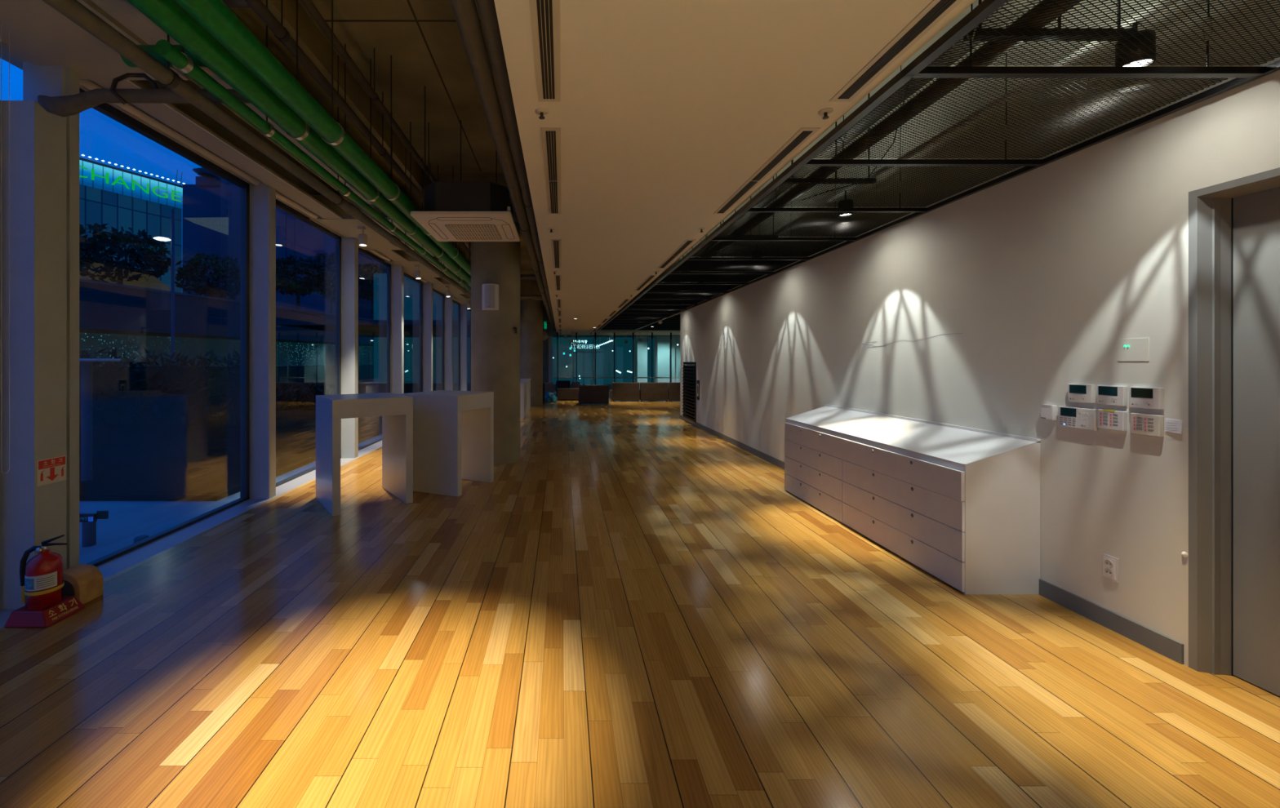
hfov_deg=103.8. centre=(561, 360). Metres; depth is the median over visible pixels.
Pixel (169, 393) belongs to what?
hedge
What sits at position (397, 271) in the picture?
trim
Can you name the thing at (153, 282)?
bank
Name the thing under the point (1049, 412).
switch box
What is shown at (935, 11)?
ceiling vent
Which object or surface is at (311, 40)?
trim
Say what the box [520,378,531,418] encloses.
display table
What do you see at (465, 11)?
pipe
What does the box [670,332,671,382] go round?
post
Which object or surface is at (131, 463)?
planting
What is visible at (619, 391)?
lounge sofa
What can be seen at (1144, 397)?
thermostat
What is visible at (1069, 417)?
control panel
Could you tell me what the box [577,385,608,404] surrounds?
lounge sofa
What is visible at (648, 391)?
lounge sofa
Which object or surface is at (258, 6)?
pipe
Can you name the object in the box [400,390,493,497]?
display table
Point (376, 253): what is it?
roller blind
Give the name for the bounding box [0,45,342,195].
wall
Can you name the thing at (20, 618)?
stand
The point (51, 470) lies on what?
fire sign
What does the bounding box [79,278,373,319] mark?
rail
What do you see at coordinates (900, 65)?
wire
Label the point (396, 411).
display table
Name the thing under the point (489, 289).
speaker grille
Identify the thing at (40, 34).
trim
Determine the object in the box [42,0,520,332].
pipe
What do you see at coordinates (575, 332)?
post
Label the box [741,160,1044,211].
ceiling panel
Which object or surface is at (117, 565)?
trim
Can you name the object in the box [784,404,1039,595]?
chest
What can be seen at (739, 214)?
ceiling panel
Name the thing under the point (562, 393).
lounge sofa
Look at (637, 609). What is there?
floor
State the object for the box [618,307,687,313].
ceiling panel
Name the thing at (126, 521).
ground
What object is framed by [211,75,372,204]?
trim
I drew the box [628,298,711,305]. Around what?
ceiling panel
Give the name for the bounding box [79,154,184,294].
building
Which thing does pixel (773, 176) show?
bar
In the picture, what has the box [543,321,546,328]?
exit sign
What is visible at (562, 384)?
armchair
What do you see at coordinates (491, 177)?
trim
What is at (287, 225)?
building
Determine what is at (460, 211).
air conditioner
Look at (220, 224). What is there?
wedge
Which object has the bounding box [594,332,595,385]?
post
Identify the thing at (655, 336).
window
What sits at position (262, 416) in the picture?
column
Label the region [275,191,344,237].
roller blind
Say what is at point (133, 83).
trim
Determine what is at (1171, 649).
baseboard
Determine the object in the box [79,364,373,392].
wall
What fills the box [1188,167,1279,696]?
door
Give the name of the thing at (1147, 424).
panel
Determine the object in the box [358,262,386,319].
tree
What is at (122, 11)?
trim
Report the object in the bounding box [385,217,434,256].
trim
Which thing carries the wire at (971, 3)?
hanging from the ceiling at (413, 67)
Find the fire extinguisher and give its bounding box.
[19,534,67,610]
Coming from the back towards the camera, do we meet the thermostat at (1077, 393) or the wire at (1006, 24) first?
the wire at (1006, 24)
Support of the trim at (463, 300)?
attached to the wall at (188, 108)
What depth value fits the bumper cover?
2.45 m
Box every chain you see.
[0,22,9,473]
[267,189,271,407]
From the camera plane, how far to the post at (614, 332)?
21.88 m
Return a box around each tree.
[79,222,175,286]
[174,253,239,301]
[275,253,335,311]
[308,252,335,315]
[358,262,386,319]
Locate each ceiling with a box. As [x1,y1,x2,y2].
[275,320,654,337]
[297,0,679,305]
[493,0,971,334]
[603,306,679,324]
[639,313,679,329]
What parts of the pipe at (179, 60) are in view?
hanger rod, hanger rod, hanger rod, hanger rod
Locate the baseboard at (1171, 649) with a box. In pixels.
[680,414,1183,664]
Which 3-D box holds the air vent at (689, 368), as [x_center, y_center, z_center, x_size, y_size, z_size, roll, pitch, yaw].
[3.045,0.725,11.950,0.049,1.390,1.140,0,0,0]
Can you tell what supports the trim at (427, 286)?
attached to the wall at (188, 108)
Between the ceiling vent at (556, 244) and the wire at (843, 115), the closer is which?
the wire at (843, 115)
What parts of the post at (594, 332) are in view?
post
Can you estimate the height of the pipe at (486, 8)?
1.346 m
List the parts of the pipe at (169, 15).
hanger rod, hanger rod, hanger rod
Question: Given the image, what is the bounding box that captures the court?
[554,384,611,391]
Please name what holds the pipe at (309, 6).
hanging from the ceiling at (413, 67)
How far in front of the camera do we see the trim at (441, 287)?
12.92 m
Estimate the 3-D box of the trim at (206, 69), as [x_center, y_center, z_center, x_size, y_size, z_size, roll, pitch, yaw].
[-2.570,-2.235,9.850,0.740,0.030,28.700,0,0,0]
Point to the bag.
(549, 397)
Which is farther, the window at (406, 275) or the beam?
the beam
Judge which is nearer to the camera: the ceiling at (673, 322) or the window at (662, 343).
the ceiling at (673, 322)
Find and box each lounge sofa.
[556,388,578,400]
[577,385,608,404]
[609,382,639,401]
[640,382,668,401]
[668,382,679,401]
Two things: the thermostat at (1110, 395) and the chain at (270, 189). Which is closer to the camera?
the thermostat at (1110, 395)
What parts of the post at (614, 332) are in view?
post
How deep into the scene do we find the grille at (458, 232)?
5.23 m
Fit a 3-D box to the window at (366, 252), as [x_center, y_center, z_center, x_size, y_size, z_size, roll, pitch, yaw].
[-3.422,-0.215,8.825,0.065,3.430,2.114,0,0,0]
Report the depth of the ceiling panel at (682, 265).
6.69 m
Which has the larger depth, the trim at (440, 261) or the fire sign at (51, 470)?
the trim at (440, 261)
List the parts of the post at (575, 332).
post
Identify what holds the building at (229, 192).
on the ground
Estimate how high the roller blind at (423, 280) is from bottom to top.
0.082 m
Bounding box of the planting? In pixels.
[79,381,470,501]
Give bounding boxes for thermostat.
[1067,383,1095,403]
[1097,385,1127,406]
[1129,386,1164,409]
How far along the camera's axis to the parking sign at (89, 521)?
4.70 m
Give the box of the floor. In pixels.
[0,391,1279,807]
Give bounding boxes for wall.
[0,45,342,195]
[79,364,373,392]
[520,305,548,382]
[548,305,679,336]
[680,0,1279,666]
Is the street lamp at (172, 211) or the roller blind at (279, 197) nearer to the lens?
the roller blind at (279, 197)
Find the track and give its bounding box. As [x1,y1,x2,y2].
[677,0,1178,291]
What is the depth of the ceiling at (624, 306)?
14.19 m
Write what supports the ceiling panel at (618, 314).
attached to the trim at (969, 3)
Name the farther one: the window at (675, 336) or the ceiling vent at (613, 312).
the window at (675, 336)
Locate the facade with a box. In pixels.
[79,332,373,368]
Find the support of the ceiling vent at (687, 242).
in the ceiling at (666, 108)
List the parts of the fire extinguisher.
lever, handle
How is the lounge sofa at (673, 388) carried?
on the floor
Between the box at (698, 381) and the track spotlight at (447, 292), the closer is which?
the box at (698, 381)
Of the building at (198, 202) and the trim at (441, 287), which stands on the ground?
the building at (198, 202)
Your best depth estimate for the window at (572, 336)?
24.19 m
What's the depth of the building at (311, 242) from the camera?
60.01 m
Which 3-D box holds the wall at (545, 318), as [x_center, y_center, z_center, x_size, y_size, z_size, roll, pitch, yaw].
[-2.028,-0.600,24.250,2.764,4.200,0.200,0,0,0]
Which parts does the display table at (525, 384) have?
drawer, drawer, drawer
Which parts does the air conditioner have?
hanger rod, hanger rod, panel, casing, hanger rod, hanger rod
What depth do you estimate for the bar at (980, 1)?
2.24 m
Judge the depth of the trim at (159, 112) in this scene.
4.52 m
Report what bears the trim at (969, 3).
attached to the ceiling at (666, 108)
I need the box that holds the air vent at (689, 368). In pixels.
[682,361,696,422]
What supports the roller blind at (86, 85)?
attached to the window at (107, 109)
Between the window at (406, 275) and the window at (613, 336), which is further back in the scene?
the window at (613, 336)
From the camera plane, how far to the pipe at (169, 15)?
2.86 m
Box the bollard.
[133,534,149,543]
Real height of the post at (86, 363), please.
1.778 m
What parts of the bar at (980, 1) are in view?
hanger rod, hanger rod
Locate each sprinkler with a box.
[534,107,548,119]
[697,227,705,232]
[817,107,833,119]
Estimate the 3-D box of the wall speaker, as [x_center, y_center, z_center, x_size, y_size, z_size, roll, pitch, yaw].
[-1.030,-0.915,7.127,0.248,0.370,0.126,0,0,0]
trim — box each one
[0,0,188,79]
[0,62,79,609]
[0,440,382,628]
[88,80,471,306]
[90,0,180,44]
[127,80,464,297]
[188,66,340,193]
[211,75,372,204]
[229,0,520,310]
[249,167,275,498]
[309,195,414,249]
[324,0,481,171]
[341,237,358,458]
[384,248,451,277]
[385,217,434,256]
[391,265,404,394]
[422,281,432,391]
[423,173,547,302]
[432,277,471,293]
[438,260,463,279]
[444,294,453,390]
[453,293,471,305]
[460,303,466,391]
[548,336,552,382]
[591,328,679,334]
[598,0,975,328]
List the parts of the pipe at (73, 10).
hanger rod, hanger rod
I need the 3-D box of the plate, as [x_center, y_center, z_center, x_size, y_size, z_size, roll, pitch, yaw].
[3.066,-0.059,2.674,0.008,0.123,0.147,0,0,0]
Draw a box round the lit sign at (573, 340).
[570,340,599,348]
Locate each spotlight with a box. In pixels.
[357,226,367,246]
[414,265,421,279]
[445,285,450,297]
[466,300,470,309]
[837,191,853,216]
[1115,22,1155,66]
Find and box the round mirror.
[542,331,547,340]
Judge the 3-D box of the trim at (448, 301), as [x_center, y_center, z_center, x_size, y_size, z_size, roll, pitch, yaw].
[-3.324,-0.300,14.425,0.291,3.600,0.130,0,0,0]
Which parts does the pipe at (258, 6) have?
hanger rod, hanger rod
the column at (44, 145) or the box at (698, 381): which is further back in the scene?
the box at (698, 381)
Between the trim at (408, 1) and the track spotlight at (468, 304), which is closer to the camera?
the trim at (408, 1)
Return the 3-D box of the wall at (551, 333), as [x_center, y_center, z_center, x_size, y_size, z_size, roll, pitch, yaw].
[3.677,-1.945,24.250,8.646,1.510,0.100,0,0,0]
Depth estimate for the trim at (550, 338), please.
24.17 m
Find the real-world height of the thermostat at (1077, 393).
0.109 m
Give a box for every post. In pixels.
[79,358,120,480]
[556,332,558,388]
[575,332,577,382]
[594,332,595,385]
[613,332,615,382]
[632,332,634,382]
[651,332,653,382]
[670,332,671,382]
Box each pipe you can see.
[37,72,249,116]
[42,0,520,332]
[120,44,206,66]
[127,0,520,326]
[155,0,520,328]
[174,0,520,322]
[222,0,471,257]
[300,0,436,182]
[449,0,554,331]
[475,0,555,331]
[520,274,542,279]
[635,311,683,330]
[654,0,1079,291]
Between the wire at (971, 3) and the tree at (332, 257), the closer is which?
the wire at (971, 3)
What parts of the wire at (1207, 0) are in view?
rod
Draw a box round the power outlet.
[1102,553,1118,582]
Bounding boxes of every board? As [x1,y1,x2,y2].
[542,382,545,404]
[568,351,603,352]
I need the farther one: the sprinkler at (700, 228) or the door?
the sprinkler at (700, 228)
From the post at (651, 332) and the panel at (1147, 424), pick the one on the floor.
the post at (651, 332)
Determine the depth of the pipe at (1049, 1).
2.72 m
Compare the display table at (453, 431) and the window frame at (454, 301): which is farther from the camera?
the window frame at (454, 301)
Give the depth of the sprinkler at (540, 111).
2.48 m
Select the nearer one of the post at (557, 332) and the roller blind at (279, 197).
the roller blind at (279, 197)
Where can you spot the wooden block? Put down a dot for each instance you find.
(84, 582)
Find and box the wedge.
[184,217,228,235]
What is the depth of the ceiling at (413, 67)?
4.72 m
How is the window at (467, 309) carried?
in the wall at (188, 108)
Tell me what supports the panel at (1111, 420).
attached to the wall at (1040, 273)
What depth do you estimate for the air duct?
3.35 m
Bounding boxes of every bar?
[715,176,777,237]
[783,93,874,183]
[963,0,1134,40]
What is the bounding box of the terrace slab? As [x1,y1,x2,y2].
[79,280,373,346]
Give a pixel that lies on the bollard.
(139, 538)
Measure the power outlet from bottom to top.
0.136 m
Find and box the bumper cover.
[1181,551,1188,557]
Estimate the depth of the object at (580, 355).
36.00 m
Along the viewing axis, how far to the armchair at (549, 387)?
20.00 m
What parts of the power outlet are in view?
plate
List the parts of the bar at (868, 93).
hanger rod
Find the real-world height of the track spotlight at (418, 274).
0.272 m
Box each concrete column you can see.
[471,221,519,465]
[520,280,542,405]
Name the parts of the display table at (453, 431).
leg, leg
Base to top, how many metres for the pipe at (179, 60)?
1.292 m
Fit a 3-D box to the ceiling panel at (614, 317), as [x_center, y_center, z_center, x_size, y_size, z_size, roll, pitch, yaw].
[2.265,-1.253,14.467,1.560,0.035,0.984,0,0,0]
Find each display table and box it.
[315,392,413,516]
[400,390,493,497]
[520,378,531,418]
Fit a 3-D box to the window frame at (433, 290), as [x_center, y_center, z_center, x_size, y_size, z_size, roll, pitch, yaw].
[-3.422,-0.215,13.305,0.065,3.430,2.114,0,0,0]
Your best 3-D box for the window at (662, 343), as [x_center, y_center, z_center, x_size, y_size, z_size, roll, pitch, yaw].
[5.319,-0.100,26.300,0.639,3.200,0.600,0,0,0]
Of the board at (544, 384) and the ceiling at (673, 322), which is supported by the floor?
the board at (544, 384)
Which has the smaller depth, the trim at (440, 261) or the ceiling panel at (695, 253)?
the ceiling panel at (695, 253)
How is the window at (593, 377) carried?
in the wall at (551, 333)
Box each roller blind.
[79,80,259,186]
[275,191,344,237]
[358,244,393,265]
[404,271,427,283]
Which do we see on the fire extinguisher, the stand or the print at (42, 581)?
the print at (42, 581)
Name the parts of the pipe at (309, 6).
hanger rod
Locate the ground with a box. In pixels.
[79,434,382,564]
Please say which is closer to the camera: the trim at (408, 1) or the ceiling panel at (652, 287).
the trim at (408, 1)
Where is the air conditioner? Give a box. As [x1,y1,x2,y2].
[410,85,522,241]
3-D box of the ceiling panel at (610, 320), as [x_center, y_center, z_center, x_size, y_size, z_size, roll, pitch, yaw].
[2.265,-1.253,15.452,1.560,0.035,0.984,0,0,0]
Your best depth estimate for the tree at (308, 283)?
40.31 m
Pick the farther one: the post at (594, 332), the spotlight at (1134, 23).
the post at (594, 332)
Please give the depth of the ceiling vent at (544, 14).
1.97 m
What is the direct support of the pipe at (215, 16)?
hanging from the ceiling at (413, 67)
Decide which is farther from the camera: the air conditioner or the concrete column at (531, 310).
the concrete column at (531, 310)
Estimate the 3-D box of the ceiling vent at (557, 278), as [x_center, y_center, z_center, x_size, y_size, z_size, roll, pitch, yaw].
[-0.059,-1.246,8.025,0.107,0.008,1.550,0,0,0]
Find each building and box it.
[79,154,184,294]
[182,184,220,298]
[192,167,239,302]
[275,207,386,366]
[297,228,335,365]
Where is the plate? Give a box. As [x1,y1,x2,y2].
[1117,337,1149,361]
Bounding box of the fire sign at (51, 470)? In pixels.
[36,455,66,486]
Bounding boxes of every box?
[697,380,699,399]
[1040,404,1057,420]
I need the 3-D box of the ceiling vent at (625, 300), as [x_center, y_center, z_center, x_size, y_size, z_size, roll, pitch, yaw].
[1.335,-1.246,10.875,0.100,0.008,1.550,0,0,0]
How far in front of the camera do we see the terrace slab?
27.35 m
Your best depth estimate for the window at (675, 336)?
24.19 m
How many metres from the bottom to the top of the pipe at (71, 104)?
0.278 m
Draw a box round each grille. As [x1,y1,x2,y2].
[444,224,502,239]
[484,284,494,308]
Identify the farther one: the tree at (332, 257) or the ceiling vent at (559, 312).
the tree at (332, 257)
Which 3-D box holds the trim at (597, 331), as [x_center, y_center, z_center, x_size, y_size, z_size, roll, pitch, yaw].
[4.710,-1.300,22.425,6.580,0.100,3.450,0,0,0]
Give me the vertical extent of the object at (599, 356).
2.900 m
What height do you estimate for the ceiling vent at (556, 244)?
0.008 m
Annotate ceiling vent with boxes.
[528,0,560,101]
[540,127,560,213]
[551,239,561,268]
[554,275,561,290]
[555,298,561,307]
[557,310,561,315]
[608,310,617,315]
[617,298,630,307]
[634,275,656,290]
[657,239,696,268]
[713,127,820,213]
[829,0,962,101]
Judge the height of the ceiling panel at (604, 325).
0.035 m
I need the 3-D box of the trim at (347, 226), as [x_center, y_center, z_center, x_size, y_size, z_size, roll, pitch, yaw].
[-2.950,-2.058,7.585,0.860,0.324,1.850,0,0,0]
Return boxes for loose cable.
[801,83,908,199]
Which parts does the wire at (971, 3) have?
rod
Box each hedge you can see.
[79,346,239,426]
[275,381,335,410]
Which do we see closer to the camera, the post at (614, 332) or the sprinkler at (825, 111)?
the sprinkler at (825, 111)
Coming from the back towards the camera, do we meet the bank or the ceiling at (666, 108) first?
the bank
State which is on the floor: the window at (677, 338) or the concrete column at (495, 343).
the concrete column at (495, 343)
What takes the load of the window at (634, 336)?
in the wall at (551, 333)
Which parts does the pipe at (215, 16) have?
hanger rod, hanger rod, hanger rod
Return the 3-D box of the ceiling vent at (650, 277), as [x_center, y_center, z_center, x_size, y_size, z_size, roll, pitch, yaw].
[1.335,-1.246,8.025,0.100,0.008,1.550,0,0,0]
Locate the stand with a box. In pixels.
[4,595,84,628]
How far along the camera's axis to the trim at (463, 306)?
16.60 m
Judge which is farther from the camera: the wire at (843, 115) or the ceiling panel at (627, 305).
the ceiling panel at (627, 305)
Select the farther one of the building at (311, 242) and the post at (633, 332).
the building at (311, 242)
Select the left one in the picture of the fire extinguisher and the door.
the fire extinguisher
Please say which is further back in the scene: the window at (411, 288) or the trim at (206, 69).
the window at (411, 288)
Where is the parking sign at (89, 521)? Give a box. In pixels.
[79,511,108,547]
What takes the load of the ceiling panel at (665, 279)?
hanging from the wire
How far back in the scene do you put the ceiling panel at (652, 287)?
8.73 m
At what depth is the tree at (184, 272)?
33.27 m
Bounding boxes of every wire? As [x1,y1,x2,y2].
[840,115,846,159]
[897,65,902,201]
[966,3,976,66]
[1002,24,1008,159]
[1202,0,1213,66]
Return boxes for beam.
[552,340,630,342]
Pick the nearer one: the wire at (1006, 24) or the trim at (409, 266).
the wire at (1006, 24)
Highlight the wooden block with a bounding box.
[63,564,102,604]
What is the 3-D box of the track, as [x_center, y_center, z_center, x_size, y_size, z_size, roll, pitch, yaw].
[2.658,-1.575,5.000,0.035,0.030,17.000,0,0,0]
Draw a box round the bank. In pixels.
[80,260,175,291]
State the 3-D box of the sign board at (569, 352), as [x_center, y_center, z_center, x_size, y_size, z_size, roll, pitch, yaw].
[1.468,-0.525,30.250,2.097,0.050,0.100,0,0,0]
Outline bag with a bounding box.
[545,391,557,402]
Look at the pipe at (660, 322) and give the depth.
15.35 m
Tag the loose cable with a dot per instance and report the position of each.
(908, 83)
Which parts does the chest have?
panel, drawer, drawer, drawer, drawer, panel, drawer, drawer, drawer, drawer, panel, panel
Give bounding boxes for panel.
[599,328,640,329]
[600,325,644,328]
[603,324,651,326]
[608,319,658,322]
[611,315,668,319]
[614,312,676,316]
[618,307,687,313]
[623,304,697,309]
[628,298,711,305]
[635,290,728,299]
[643,282,747,293]
[653,271,773,284]
[666,257,810,274]
[683,238,856,259]
[706,208,928,240]
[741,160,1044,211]
[797,68,1262,164]
[904,0,1279,75]
[1057,406,1097,431]
[1097,408,1127,431]
[1130,413,1164,437]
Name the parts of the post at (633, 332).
post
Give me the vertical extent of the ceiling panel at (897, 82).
0.035 m
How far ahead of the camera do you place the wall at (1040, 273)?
3.15 m
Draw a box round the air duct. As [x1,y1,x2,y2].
[648,0,1035,291]
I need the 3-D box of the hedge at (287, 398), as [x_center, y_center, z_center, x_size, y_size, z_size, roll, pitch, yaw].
[-8.688,1.296,17.434,2.521,1.178,1.533,0,0,0]
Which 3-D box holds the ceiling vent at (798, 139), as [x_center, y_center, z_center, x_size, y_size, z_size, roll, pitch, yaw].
[1.335,-1.246,3.442,0.100,0.008,1.555,0,0,0]
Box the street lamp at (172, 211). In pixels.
[153,208,174,361]
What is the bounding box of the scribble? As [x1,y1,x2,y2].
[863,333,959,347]
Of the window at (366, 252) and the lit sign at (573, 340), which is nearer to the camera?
the window at (366, 252)
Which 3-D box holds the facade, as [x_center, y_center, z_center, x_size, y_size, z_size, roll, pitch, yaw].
[-21.896,-0.525,38.035,0.300,1.850,69.973,0,0,14]
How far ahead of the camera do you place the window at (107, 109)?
5.34 m
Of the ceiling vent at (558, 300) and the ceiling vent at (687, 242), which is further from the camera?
the ceiling vent at (558, 300)
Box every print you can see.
[24,577,34,590]
[35,575,55,588]
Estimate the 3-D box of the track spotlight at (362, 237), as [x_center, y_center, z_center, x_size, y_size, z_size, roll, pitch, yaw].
[-2.813,-1.762,7.033,0.115,0.269,0.116,0,0,0]
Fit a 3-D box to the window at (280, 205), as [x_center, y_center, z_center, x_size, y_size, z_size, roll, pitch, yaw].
[-3.422,-0.215,6.585,0.065,3.430,2.114,0,0,0]
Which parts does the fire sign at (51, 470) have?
red panel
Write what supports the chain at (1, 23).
hanging from the wall at (188, 108)
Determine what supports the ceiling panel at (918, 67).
hanging from the wire at (971, 3)
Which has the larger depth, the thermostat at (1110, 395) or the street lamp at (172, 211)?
the street lamp at (172, 211)
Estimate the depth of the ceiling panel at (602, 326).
18.65 m
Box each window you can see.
[79,87,249,566]
[275,199,341,487]
[358,246,391,450]
[373,273,654,384]
[404,272,422,391]
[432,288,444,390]
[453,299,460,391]
[466,309,471,391]
[552,336,573,382]
[573,336,594,385]
[594,336,613,382]
[614,336,635,382]
[635,336,655,382]
[655,336,675,382]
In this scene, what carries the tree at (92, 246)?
on the terrace slab
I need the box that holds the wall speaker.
[481,283,498,310]
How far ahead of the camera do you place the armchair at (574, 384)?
21.00 m
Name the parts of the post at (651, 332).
post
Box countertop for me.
[520,378,531,383]
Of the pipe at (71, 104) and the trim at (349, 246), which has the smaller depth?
the pipe at (71, 104)
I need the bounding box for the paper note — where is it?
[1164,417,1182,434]
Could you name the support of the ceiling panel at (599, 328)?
attached to the trim at (969, 3)
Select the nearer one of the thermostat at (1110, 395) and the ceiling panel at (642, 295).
the thermostat at (1110, 395)
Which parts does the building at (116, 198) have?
sign panel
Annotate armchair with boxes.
[545,382,554,393]
[555,380,570,393]
[571,382,579,388]
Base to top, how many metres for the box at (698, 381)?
0.440 m
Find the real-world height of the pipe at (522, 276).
0.098 m
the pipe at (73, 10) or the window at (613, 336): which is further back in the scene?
the window at (613, 336)
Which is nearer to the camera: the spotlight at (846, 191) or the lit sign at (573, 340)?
the spotlight at (846, 191)
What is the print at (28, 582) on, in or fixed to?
on the fire extinguisher
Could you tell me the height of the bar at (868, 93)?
1.235 m

